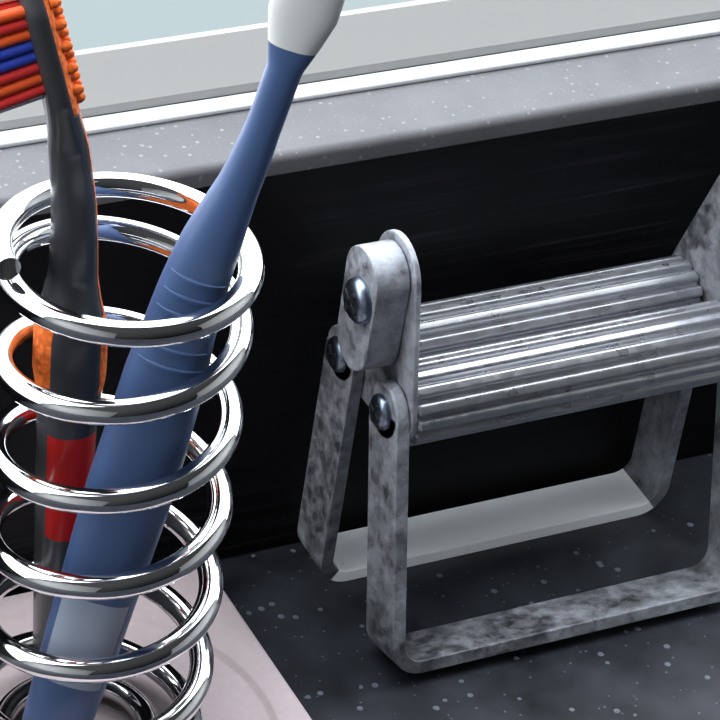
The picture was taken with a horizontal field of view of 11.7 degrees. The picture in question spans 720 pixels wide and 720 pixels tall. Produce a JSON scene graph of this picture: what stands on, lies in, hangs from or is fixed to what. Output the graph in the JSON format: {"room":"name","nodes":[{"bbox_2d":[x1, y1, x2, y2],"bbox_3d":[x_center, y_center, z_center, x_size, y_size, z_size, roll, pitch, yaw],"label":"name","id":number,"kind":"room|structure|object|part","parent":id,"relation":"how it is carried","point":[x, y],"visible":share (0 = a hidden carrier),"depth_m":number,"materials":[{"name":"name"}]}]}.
{"room":"bathroom","nodes":[
{"label":"bathroom","id":0,"kind":"room"},
{"bbox_2d":[0,18,719,596],"bbox_3d":[-0.057,0.326,0.960,2.400,0.986,0.120,-11,39,-25],"label":"wall","id":1,"kind":"structure","parent":0,"point":[490,214],"depth_m":0.65,"materials":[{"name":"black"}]},
{"bbox_2d":[0,35,719,215],"bbox_3d":[0.022,-0.048,0.640,2.400,0.004,0.019,-11,39,-25],"label":"window sill","id":2,"kind":"structure","parent":1,"relation":"attached to","point":[413,117],"depth_m":0.63,"materials":[{"name":"grey stone"}]},
{"bbox_2d":[0,0,719,129],"bbox_3d":[0.081,-0.592,0.293,2.400,1.288,0.050,-11,39,-25],"label":"window","id":3,"kind":"structure","parent":1,"relation":"in","point":[130,54],"depth_m":0.63,"materials":[{"name":"grey paint"}]},
{"bbox_3d":[0.084,-0.555,0.303,2.240,1.200,0.004,-11,39,-25],"label":"glass","id":4,"kind":"part","parent":3,"relation":"part of","materials":[{"name":"glass"}]},
{"bbox_2d":[0,19,719,148],"bbox_3d":[0.019,-0.054,0.644,2.400,0.001,0.004,-11,39,-25],"label":"trim","id":5,"kind":"structure","parent":1,"relation":"attached to","point":[213,106],"depth_m":0.64,"materials":[{"name":"white plastic"}]},
{"bbox_2d":[220,452,719,719],"bbox_3d":[0.173,0.242,0.441,1.500,0.030,0.719,-11,39,-25],"label":"countertop","id":6,"kind":"structure","parent":1,"relation":"attached to","point":[311,626],"depth_m":0.66,"materials":[{"name":"stone"}]},
{"bbox_2d":[0,569,311,719],"bbox_3d":[-0.048,0.069,0.609,0.080,0.008,0.080,-11,39,-25],"label":"coaster","id":7,"kind":"object","parent":6,"relation":"on","point":[246,684],"visible":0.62,"depth_m":0.63,"materials":[{"name":"white ceramic"}]},
{"bbox_2d":[0,172,264,719],"bbox_3d":[-0.042,0.023,0.577,0.044,0.105,0.043,-11,39,-25],"label":"toothbrush holder","id":8,"kind":"object","parent":7,"relation":"on","point":[123,328],"visible":0.9,"depth_m":0.56,"materials":[{"name":"silver metal"}]},
{"bbox_2d":[0,0,107,650],"bbox_3d":[-0.055,0.000,0.566,0.030,0.144,0.013,-1,36,-12],"label":"toothbrush","id":9,"kind":"object","parent":8,"relation":"in","point":[38,62],"visible":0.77,"depth_m":0.55,"materials":[{"name":"grey plastic"}]},
{"bbox_2d":[22,0,344,719],"bbox_3d":[-0.028,0.000,0.558,0.044,0.159,0.016,-11,39,-25],"label":"toothbrush","id":10,"kind":"object","parent":8,"relation":"in","point":[199,269],"visible":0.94,"depth_m":0.55,"materials":[{"name":"blue plastic"}]},
{"bbox_2d":[297,175,719,672],"bbox_3d":[0.044,0.006,0.649,0.109,0.084,0.042,-11,39,-25],"label":"toothpaste squeezer","id":11,"kind":"object","parent":6,"relation":"on","point":[431,371],"visible":1,"depth_m":0.64,"materials":[{"name":"grey metal"}]}
]}

